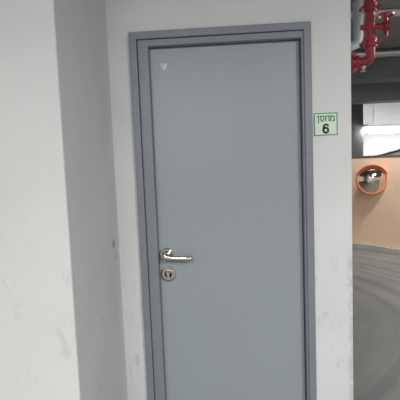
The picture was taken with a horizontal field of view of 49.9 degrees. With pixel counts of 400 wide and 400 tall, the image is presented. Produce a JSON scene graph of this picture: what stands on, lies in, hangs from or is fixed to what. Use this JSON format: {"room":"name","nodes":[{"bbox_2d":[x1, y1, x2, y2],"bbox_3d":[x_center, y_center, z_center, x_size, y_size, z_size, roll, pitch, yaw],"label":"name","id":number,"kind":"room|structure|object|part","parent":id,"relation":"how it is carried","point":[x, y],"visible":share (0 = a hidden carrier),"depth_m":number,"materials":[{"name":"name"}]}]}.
{"room":"parking garage","nodes":[
{"label":"parking garage","id":0,"kind":"room"},
{"bbox_2d":[0,0,127,399],"bbox_3d":[-1.888,0.037,1.959,2.960,2.720,0.865,-2,5,4],"label":"wall","id":1,"kind":"structure","parent":0,"point":[62,325],"depth_m":1.47,"materials":[{"name":"paint"}]},
{"bbox_2d":[105,0,352,399],"bbox_3d":[0.133,-0.060,2.150,1.170,2.720,0.200,-2,5,4],"label":"wall","id":2,"kind":"structure","parent":0,"point":[330,20],"depth_m":2.03,"materials":[{"name":"white paint"}]},
{"bbox_2d":[128,21,316,399],"bbox_3d":[0.130,0.249,2.143,0.834,2.106,0.172,-2,5,4],"label":"door frame","id":3,"kind":"structure","parent":2,"relation":"attached to","point":[140,43],"depth_m":2.03,"materials":[{"name":"metal"}]},
{"bbox_2d":[149,40,305,399],"bbox_3d":[0.146,0.283,2.103,0.724,2.045,0.106,-2,5,4],"label":"door","id":4,"kind":"structure","parent":2,"relation":"in","point":[227,133],"depth_m":2.09,"materials":[{"name":"metal"}]},
{"bbox_3d":[-0.167,0.273,2.110,0.072,0.072,0.040,-2,5,4],"label":"handle","id":5,"kind":"part","parent":4,"relation":"part of","materials":[{"name":"silver metal"}]},
{"bbox_3d":[-0.110,0.280,2.076,0.146,0.037,0.020,-2,5,4],"label":"lever","id":6,"kind":"part","parent":4,"relation":"part of","materials":[{"name":"silver metal"}]},
{"bbox_2d":[314,112,337,135],"bbox_3d":[0.581,-0.351,1.989,0.108,0.104,0.005,-2,5,4],"label":"sign","id":7,"kind":"object","parent":2,"relation":"attached to","point":[325,124],"visible":1,"depth_m":1.99,"materials":[{"name":"green"}]},
{"bbox_2d":[351,104,362,155],"bbox_3d":[3.136,-0.842,9.426,0.700,2.720,0.600,-2,5,4],"label":"wall column","id":8,"kind":"structure","parent":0,"point":[357,109],"depth_m":9.05,"materials":[{"name":"concrete"}]},
{"bbox_2d":[350,0,399,49],"bbox_3d":[1.732,-1.743,4.100,11.000,0.150,17.400,-2,5,4],"label":"ceiling","id":9,"kind":"structure","parent":0,"point":[392,40],"depth_m":4.27,"materials":[{"name":"concrete"}]},
{"bbox_2d":[351,0,363,51],"bbox_3d":[1.041,-1.388,3.475,0.545,0.390,0.080,-2,5,4],"label":"conduit","id":10,"kind":"object","parent":9,"relation":"attached to","point":[358,17],"visible":0.57,"depth_m":3.43,"materials":[{"name":"grey metal"}]},
{"bbox_2d":[351,0,394,73],"bbox_3d":[0.997,-1.176,2.793,0.517,0.684,0.104,-2,5,4],"label":"pipe","id":11,"kind":"object","parent":9,"relation":"hanging from","point":[370,7],"visible":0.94,"depth_m":2.77,"materials":[{"name":"red metal"}]},
{"bbox_2d":[360,16,389,35],"bbox_3d":[1.133,-1.123,2.789,0.175,0.120,0.068,-2,5,4],"label":"valve","id":12,"kind":"object","parent":11,"relation":"attached to","point":[370,26],"depth_m":2.77,"materials":[{"name":"red paint"}]},
{"bbox_2d":[351,82,399,104],"bbox_3d":[1.973,-1.835,7.598,11.000,0.320,0.400,-2,5,4],"label":"beam","id":13,"kind":"structure","parent":9,"relation":"attached to","point":[387,92],"depth_m":7.33,"materials":[{"name":"concrete"}]},
{"bbox_2d":[351,57,399,83],"bbox_3d":[4.099,-1.696,5.155,6.430,0.320,0.400,-2,5,4],"label":"beam","id":14,"kind":"structure","parent":9,"relation":"attached to","point":[381,70],"depth_m":5.10,"materials":[{"name":"concrete"}]},
{"bbox_2d":[351,48,399,57],"bbox_3d":[4.044,-1.782,4.904,6.300,0.100,0.100,-2,5,4],"label":"pipe","id":15,"kind":"object","parent":14,"relation":"attached to","point":[389,52],"visible":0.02,"depth_m":5.00,"materials":[{"name":"metal"}]},
{"bbox_2d":[351,9,399,17],"bbox_3d":[3.942,-1.680,3.607,6.337,0.060,0.060,-2,5,1],"label":"pipe","id":16,"kind":"object","parent":9,"relation":"attached to","point":[397,11],"visible":0.02,"depth_m":3.63,"materials":[{"name":"white metal"}]},
{"bbox_2d":[362,104,399,132],"bbox_3d":[4.138,-1.832,9.166,1.500,0.780,0.200,-4,5,-16],"label":"lamp","id":17,"kind":"object","parent":9,"relation":"hanging from","point":[378,128],"visible":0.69,"depth_m":9.02,"materials":[{"name":"white plastic"}]},
{"bbox_2d":[352,247,399,399],"bbox_3d":[1.844,1.088,4.358,11.000,0.100,17.400,-2,5,4],"label":"floor","id":18,"kind":"structure","parent":0,"point":[375,273],"depth_m":3.80,"materials":[{"name":"concrete"}]},
{"bbox_2d":[352,157,399,247],"bbox_3d":[1.220,0.102,6.953,7.026,1.440,2.072,0,6,27],"label":"wall","id":19,"kind":"structure","parent":0,"point":[375,218],"depth_m":6.75,"materials":[{"name":"beige paint"}]},
{"bbox_2d":[356,165,386,194],"bbox_3d":[2.671,-0.313,6.684,0.461,0.474,0.212,-2,5,4],"label":"convex mirror","id":20,"kind":"object","parent":19,"relation":"attached to","point":[370,179],"visible":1,"depth_m":6.63,"materials":[{"name":"mirror glass"},{"name":"orange plastic"}]},
{"bbox_2d":[352,242,399,252],"bbox_3d":[1.192,0.801,6.908,6.685,0.060,1.914,0,6,27],"label":"baseboard","id":21,"kind":"structure","parent":19,"relation":"attached to","point":[359,245],"depth_m":6.75,"materials":[{"name":"concrete"}]},
{"bbox_2d":[352,155,399,158],"bbox_3d":[1.195,-0.632,6.894,7.060,0.035,2.094,0,6,27],"label":"trim","id":22,"kind":"structure","parent":19,"relation":"on","point":[375,156],"depth_m":6.69,"materials":[{"name":"grey metal"}]},
{"bbox_2d":[363,102,399,155],"bbox_3d":[2.212,-0.911,10.588,11.000,2.720,0.200,-2,5,4],"label":"wall","id":23,"kind":"structure","parent":0,"point":[384,113],"depth_m":10.27,"materials":[{"name":"white paint"}]},
{"bbox_3d":[4.523,-0.481,8.285,3.300,2.100,0.150,-2,5,4],"label":"wall","id":24,"kind":"structure","parent":0,"visible":0},
{"bbox_2d":[374,148,399,155],"bbox_3d":[4.497,-1.148,8.225,3.300,0.840,0.210,-2,5,4],"label":"trim","id":25,"kind":"structure","parent":24,"relation":"attached to","point":[395,150],"depth_m":8.21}
]}

